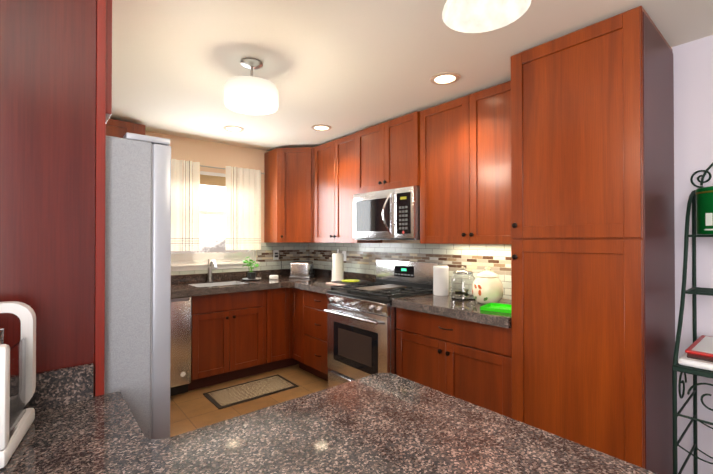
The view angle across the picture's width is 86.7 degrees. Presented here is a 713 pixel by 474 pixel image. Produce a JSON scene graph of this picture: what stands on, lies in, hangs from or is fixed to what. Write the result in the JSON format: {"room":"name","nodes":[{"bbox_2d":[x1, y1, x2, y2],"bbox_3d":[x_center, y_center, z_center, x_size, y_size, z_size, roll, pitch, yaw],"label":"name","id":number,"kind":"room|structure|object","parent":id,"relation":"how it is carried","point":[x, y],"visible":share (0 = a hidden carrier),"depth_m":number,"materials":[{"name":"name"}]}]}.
{"room":"kitchen","nodes":[
{"label":"kitchen","id":0,"kind":"room"},
{"bbox_2d":[145,131,277,274],"bbox_3d":[-1.854,0.185,3.946,3.500,2.440,0.140,0,-1,-40],"label":"wall","id":1,"kind":"structure","parent":0,"point":[211,154],"depth_m":4.13,"materials":[{"name":"beige paint"}]},
{"bbox_2d":[106,119,145,137],"bbox_3d":[-2.431,-0.478,3.132,1.158,1.065,0.365,0,-1,-40],"label":"upper cabinet","id":2,"kind":"object","parent":1,"relation":"attached to","point":[117,128],"visible":0.08,"depth_m":3.28,"materials":[{"name":"brown wood"}]},
{"bbox_2d":[171,171,259,271],"bbox_3d":[-1.636,-0.176,4.108,1.180,1.055,0.173,0,-1,-40],"label":"window","id":3,"kind":"structure","parent":1,"relation":"in","point":[194,261],"depth_m":4.11,"materials":[{"name":"white paint"}]},
{"bbox_2d":[200,174,225,186],"bbox_3d":[-1.614,-0.615,4.086,1.040,0.103,0.028,0,-1,-40],"label":"window blind","id":4,"kind":"object","parent":3,"relation":"attached to","point":[212,180],"visible":0.17,"depth_m":4.12,"materials":[{"name":"brown fabric"}]},
{"bbox_2d":[200,165,264,173],"bbox_3d":[-1.593,-0.749,4.041,1.312,0.040,0.060,0,-1,-40],"label":"curtain rod","id":5,"kind":"object","parent":1,"relation":"attached to","point":[218,168],"visible":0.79,"depth_m":4.06,"materials":[{"name":"silver metal"}]},
{"bbox_2d":[171,159,199,250],"bbox_3d":[-1.837,-0.320,3.774,0.530,0.923,0.041,0,-1,-40],"label":"curtain","id":6,"kind":"object","parent":5,"relation":"hanging from","point":[185,205],"visible":0.5,"depth_m":3.86,"materials":[{"name":"fabric"}]},
{"bbox_2d":[226,166,260,249],"bbox_3d":[-1.265,-0.316,4.255,0.415,0.923,0.041,0,-1,-40],"label":"curtain","id":7,"kind":"object","parent":5,"relation":"hanging from","point":[243,208],"visible":1,"depth_m":4.25,"materials":[{"name":"fabric"}]},
{"bbox_2d":[171,242,307,274],"bbox_3d":[-1.807,0.225,3.889,3.098,0.328,0.007,0,-1,-40],"label":"backsplash","id":8,"kind":"structure","parent":1,"relation":"attached to","point":[289,253],"depth_m":4.56,"materials":[{"name":"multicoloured tile"}]},
{"bbox_2d":[273,250,278,259],"bbox_3d":[-0.976,0.218,4.580,0.070,0.115,0.006,0,-1,-40],"label":"electrical outlet","id":9,"kind":"object","parent":8,"relation":"attached to","point":[274,254],"visible":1,"depth_m":4.57,"materials":[{"name":"white plastic"}]},
{"bbox_2d":[264,147,315,242],"bbox_3d":[-0.661,-0.468,4.457,0.618,1.065,0.618,0,-1,-40],"label":"upper cabinet","id":10,"kind":"object","parent":1,"relation":"attached to","point":[289,195],"visible":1,"depth_m":4.23,"materials":[{"name":"brown wood"}]},
{"bbox_2d":[170,364,327,436],"bbox_3d":[0.220,1.416,1.473,3.500,0.060,6.700,0,-1,-40],"label":"floor","id":11,"kind":"structure","parent":0,"point":[191,410],"depth_m":3.21,"materials":[{"name":"tile"}]},
{"bbox_2d":[0,0,105,396],"bbox_3d":[-1.233,0.166,1.248,0.570,2.437,0.977,0,-1,-40],"label":"panel","id":12,"kind":"object","parent":11,"relation":"on","point":[52,146],"visible":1,"depth_m":1.01,"materials":[{"name":"brown wood"}]},
{"bbox_2d":[104,132,170,438],"bbox_3d":[-1.146,0.532,1.348,0.780,1.706,0.882,0,-1,-40],"label":"fridge","id":13,"kind":"object","parent":11,"relation":"on","point":[137,269],"visible":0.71,"depth_m":1.17,"materials":[{"name":"grey metal"}]},
{"bbox_2d":[170,296,190,395],"bbox_3d":[-1.889,0.965,3.390,0.604,0.873,0.616,0,-1,-40],"label":"dishwasher","id":14,"kind":"object","parent":11,"relation":"on","point":[180,366],"visible":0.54,"depth_m":3.30,"materials":[{"name":"silver metal"}]},
{"bbox_2d":[188,290,263,390],"bbox_3d":[-1.396,0.967,3.834,0.715,0.876,0.608,0,-1,-40],"label":"base cabinet","id":15,"kind":"object","parent":11,"relation":"on","point":[236,335],"depth_m":3.58,"materials":[{"name":"brown wood"}]},
{"bbox_2d":[171,268,331,297],"bbox_3d":[-1.577,0.457,3.609,3.089,0.138,0.713,0,-1,-40],"label":"countertop","id":16,"kind":"structure","parent":15,"relation":"on","point":[180,287],"depth_m":3.89,"materials":[{"name":"stone"}]},
{"bbox_2d":[207,259,216,281],"bbox_3d":[-1.503,0.352,3.939,0.056,0.235,0.237,0,-1,-40],"label":"faucet","id":17,"kind":"object","parent":16,"relation":"on","point":[210,271],"visible":1,"depth_m":3.98,"materials":[{"name":"silver metal"}]},
{"bbox_2d":[188,281,247,286],"bbox_3d":[-1.390,0.591,3.811,0.516,0.227,0.376,0,-1,-40],"label":"sink","id":18,"kind":"object","parent":16,"relation":"in","point":[217,284],"visible":0.04,"depth_m":3.98,"materials":[{"name":"silver metal"}]},
{"bbox_2d":[242,257,260,280],"bbox_3d":[-1.152,0.343,4.137,0.211,0.256,0.204,0,-1,-40],"label":"plant","id":19,"kind":"object","parent":16,"relation":"on","point":[251,275],"visible":1,"depth_m":4.11,"materials":[{"name":"green plant"}]},
{"bbox_2d":[269,275,277,278],"bbox_3d":[-0.927,0.451,4.240,0.100,0.042,0.100,0,-1,-40],"label":"speaker","id":20,"kind":"object","parent":16,"relation":"on","point":[273,276],"visible":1,"depth_m":4.20},
{"bbox_2d":[289,261,314,277],"bbox_3d":[-0.633,0.380,4.436,0.255,0.187,0.270,0,0,5],"label":"toaster","id":21,"kind":"object","parent":16,"relation":"on","point":[301,269],"visible":1,"depth_m":4.31,"materials":[{"name":"silver metal"}]},
{"bbox_2d":[203,374,298,408],"bbox_3d":[-0.955,1.396,3.451,0.750,0.010,0.400,0,-1,-40],"label":"rug","id":22,"kind":"object","parent":11,"relation":"on","point":[222,398],"visible":0.98,"depth_m":3.41,"materials":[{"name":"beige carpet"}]},
{"bbox_2d":[264,288,295,371],"bbox_3d":[-1.000,0.970,4.166,0.318,0.876,0.610,0,-1,-40],"label":"base cabinet","id":23,"kind":"object","parent":11,"relation":"on","point":[278,301],"depth_m":3.94,"materials":[{"name":"brown wood"}]},
{"bbox_2d":[292,288,328,380],"bbox_3d":[-0.225,0.968,3.913,0.638,0.875,0.759,0,-1,-40],"label":"base cabinet","id":24,"kind":"object","parent":11,"relation":"on","point":[309,334],"visible":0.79,"depth_m":3.75,"materials":[{"name":"brown wood"}]},
{"bbox_2d":[291,271,375,293],"bbox_3d":[-0.225,0.459,3.890,0.659,0.138,0.720,0,-1,-40],"label":"countertop","id":25,"kind":"structure","parent":24,"relation":"on","point":[316,282],"depth_m":3.99,"materials":[{"name":"stone"}]},
{"bbox_2d":[331,249,343,280],"bbox_3d":[-0.196,0.299,3.994,0.144,0.341,0.144,0,-1,-40],"label":"paper towel","id":26,"kind":"object","parent":25,"relation":"on","point":[337,266],"visible":0.81,"depth_m":3.94,"materials":[{"name":"white paper"}]},
{"bbox_2d":[326,279,371,285],"bbox_3d":[-0.065,0.451,3.783,0.370,0.034,0.320,0,-1,-40],"label":"cutting boards","id":27,"kind":"object","parent":25,"relation":"on","point":[348,281],"visible":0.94,"depth_m":3.72,"materials":[{"name":"beige"}]},
{"bbox_2d":[324,259,441,387],"bbox_3d":[0.210,0.810,3.280,0.733,1.180,0.764,0,-1,-40],"label":"range","id":28,"kind":"object","parent":11,"relation":"on","point":[361,330],"visible":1,"depth_m":3.14,"materials":[{"name":"silver metal"}]},
{"bbox_2d":[396,307,511,417],"bbox_3d":[0.810,0.958,2.682,0.640,0.875,0.915,0,-1,-40],"label":"base cabinet","id":29,"kind":"object","parent":11,"relation":"on","point":[468,361],"visible":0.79,"depth_m":2.43,"materials":[{"name":"brown wood"}]},
{"bbox_2d":[392,292,511,327],"bbox_3d":[0.803,0.489,2.679,0.644,0.058,0.919,0,-1,-40],"label":"countertop","id":30,"kind":"structure","parent":29,"relation":"on","point":[450,307],"depth_m":2.52,"materials":[{"name":"stone"}]},
{"bbox_2d":[433,266,448,295],"bbox_3d":[0.675,0.347,3.021,0.122,0.230,0.122,0,-1,-40],"label":"canister","id":31,"kind":"object","parent":30,"relation":"on","point":[440,280],"visible":1,"depth_m":2.97,"materials":[{"name":"white ceramic"}]},
{"bbox_2d":[451,266,474,299],"bbox_3d":[0.801,0.341,2.833,0.180,0.240,0.180,0,-1,-40],"label":"glass jar","id":32,"kind":"object","parent":30,"relation":"on","point":[462,280],"visible":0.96,"depth_m":2.76,"materials":[{"name":"clear glass"}]},
{"bbox_2d":[472,267,503,303],"bbox_3d":[0.914,0.333,2.635,0.210,0.253,0.208,0,-1,-40],"label":"cookie jar","id":33,"kind":"object","parent":30,"relation":"on","point":[487,286],"visible":1,"depth_m":2.56,"materials":[{"name":"beige ceramic"}]},
{"bbox_2d":[480,303,510,312],"bbox_3d":[0.938,0.447,2.366,0.260,0.020,0.200,0,-1,38],"label":"tray","id":34,"kind":"object","parent":30,"relation":"on","point":[499,307],"visible":0.62,"depth_m":2.40,"materials":[{"name":"green plastic"}]},
{"bbox_2d":[511,6,674,473],"bbox_3d":[1.297,0.178,2.094,0.660,2.425,0.612,0,-1,-40],"label":"pantry","id":35,"kind":"object","parent":11,"relation":"on","point":[592,240],"visible":0.96,"depth_m":1.86,"materials":[{"name":"brown wood"}]},
{"bbox_2d":[672,163,712,473],"bbox_3d":[1.806,0.454,1.590,0.508,1.866,0.671,0,-1,-40],"label":"rack","id":36,"kind":"object","parent":11,"relation":"on","point":[694,290],"visible":1,"depth_m":1.83,"materials":[{"name":"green metal"}]},
{"bbox_2d":[678,335,712,370],"bbox_3d":[1.786,0.534,1.605,0.463,0.066,0.575,0,-1,-40],"label":"books","id":37,"kind":"object","parent":36,"relation":"on","point":[698,353],"visible":1,"depth_m":1.66,"materials":[{"name":"white paper"}]},
{"bbox_2d":[695,186,712,233],"bbox_3d":[1.778,-0.127,1.823,0.211,0.227,0.211,0,-1,-40],"label":"tin","id":38,"kind":"object","parent":36,"relation":"on","point":[704,210],"visible":1,"depth_m":1.82,"materials":[{"name":"green metal"}]},
{"bbox_3d":[-0.341,0.943,0.731,1.278,0.875,1.002,0,-1,-40],"label":"base cabinet","id":39,"kind":"object","parent":11,"relation":"on","visible":0},
{"bbox_2d":[0,363,657,473],"bbox_3d":[-0.204,0.426,0.604,1.318,0.153,1.384,0,-1,-40],"label":"countertop","id":40,"kind":"structure","parent":39,"relation":"on","point":[383,423],"depth_m":0.83,"materials":[{"name":"stone"}]},
{"bbox_2d":[0,301,35,468],"bbox_3d":[-0.857,0.298,0.749,0.300,0.293,0.225,0,-1,-29],"label":"kitchen appliance","id":41,"kind":"object","parent":40,"relation":"on","point":[17,376],"visible":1,"depth_m":0.83,"materials":[{"name":"white plastic"}]},
{"bbox_2d":[109,0,712,150],"bbox_3d":[0.220,-1.069,1.492,3.500,0.030,6.700,0,-1,-40],"label":"ceiling","id":42,"kind":"structure","parent":0,"point":[342,68],"depth_m":2.17,"materials":[{"name":"white paint"}]},
{"bbox_2d":[223,126,243,131],"bbox_3d":[-1.174,-1.032,3.613,0.190,0.009,0.190,0,-1,-40],"label":"recessed light","id":43,"kind":"object","parent":42,"relation":"in","point":[234,128],"visible":0.98,"depth_m":3.60,"materials":[{"name":"beige"}]},
{"bbox_2d":[224,58,277,114],"bbox_3d":[-0.629,-0.899,2.266,0.314,0.296,0.314,0,-1,-40],"label":"drum ceiling light","id":44,"kind":"object","parent":42,"relation":"attached to","point":[250,95],"visible":1,"depth_m":2.17,"materials":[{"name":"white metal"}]},
{"bbox_2d":[311,124,330,130],"bbox_3d":[-0.332,-1.032,3.576,0.190,0.009,0.190,0,-1,-40],"label":"recessed light","id":45,"kind":"object","parent":42,"relation":"in","point":[320,127],"visible":1,"depth_m":3.56,"materials":[{"name":"beige"}]},
{"bbox_2d":[430,72,459,84],"bbox_3d":[0.582,-1.041,2.490,0.190,0.009,0.190,0,-1,-40],"label":"recessed light","id":46,"kind":"object","parent":42,"relation":"in","point":[445,78],"visible":1,"depth_m":2.48,"materials":[{"name":"beige"}]},
{"bbox_2d":[442,0,530,32],"bbox_3d":[0.342,-0.830,1.004,0.224,0.454,0.224,0,-1,-40],"label":"pendant lamp","id":47,"kind":"object","parent":42,"relation":"hanging from","point":[472,16],"visible":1,"depth_m":1.08,"materials":[{"name":"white glass"}]},
{"bbox_2d":[382,35,712,473],"bbox_3d":[1.524,0.174,2.450,0.140,2.440,6.500,0,-1,-40],"label":"wall","id":48,"kind":"structure","parent":0,"point":[693,101],"depth_m":2.02,"materials":[{"name":"beige paint"}]},
{"bbox_2d":[315,133,381,242],"bbox_3d":[-0.114,-0.472,4.005,0.365,1.065,0.739,0,-1,-40],"label":"upper cabinet","id":49,"kind":"object","parent":48,"relation":"attached to","point":[335,176],"visible":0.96,"depth_m":3.89,"materials":[{"name":"brown wood"}]},
{"bbox_2d":[356,111,419,193],"bbox_3d":[0.365,-0.709,3.422,0.385,0.600,0.768,0,-1,-40],"label":"upper cabinet","id":50,"kind":"object","parent":48,"relation":"attached to","point":[387,155],"visible":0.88,"depth_m":3.27,"materials":[{"name":"brown wood"}]},
{"bbox_2d":[353,186,419,239],"bbox_3d":[0.333,-0.189,3.391,0.469,0.430,0.760,0,-1,-40],"label":"microwave","id":51,"kind":"object","parent":50,"relation":"attached to","point":[391,214],"visible":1,"depth_m":3.19,"materials":[{"name":"silver metal"}]},
{"bbox_2d":[308,243,510,298],"bbox_3d":[0.365,0.263,3.711,0.007,0.407,3.060,0,-1,-40],"label":"backsplash","id":52,"kind":"structure","parent":48,"relation":"attached to","point":[475,259],"depth_m":3.41,"materials":[{"name":"white tile"}]},
{"bbox_2d":[420,81,511,243],"bbox_3d":[0.916,-0.481,2.781,0.365,1.065,0.915,0,-1,-40],"label":"upper cabinet","id":53,"kind":"object","parent":48,"relation":"attached to","point":[465,169],"visible":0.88,"depth_m":2.69,"materials":[{"name":"brown wood"}]},
{"bbox_3d":[-0.955,0.158,0.363,0.140,2.440,6.500,0,-1,-40],"label":"wall","id":54,"kind":"structure","parent":0,"visible":0},
{"bbox_2d":[106,0,111,122],"bbox_3d":[-1.238,-0.693,1.273,0.588,0.665,0.897,0,-1,-40],"label":"upper cabinet","id":55,"kind":"object","parent":54,"relation":"attached to","point":[108,58],"visible":0.1,"depth_m":1.11,"materials":[{"name":"brown wood"}]},
{"label":"outside","id":56,"kind":"structure","parent":0,"visible":0},
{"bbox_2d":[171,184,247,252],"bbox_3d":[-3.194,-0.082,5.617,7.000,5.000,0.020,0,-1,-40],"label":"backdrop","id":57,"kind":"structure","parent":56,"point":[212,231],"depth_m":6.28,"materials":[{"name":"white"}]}
]}

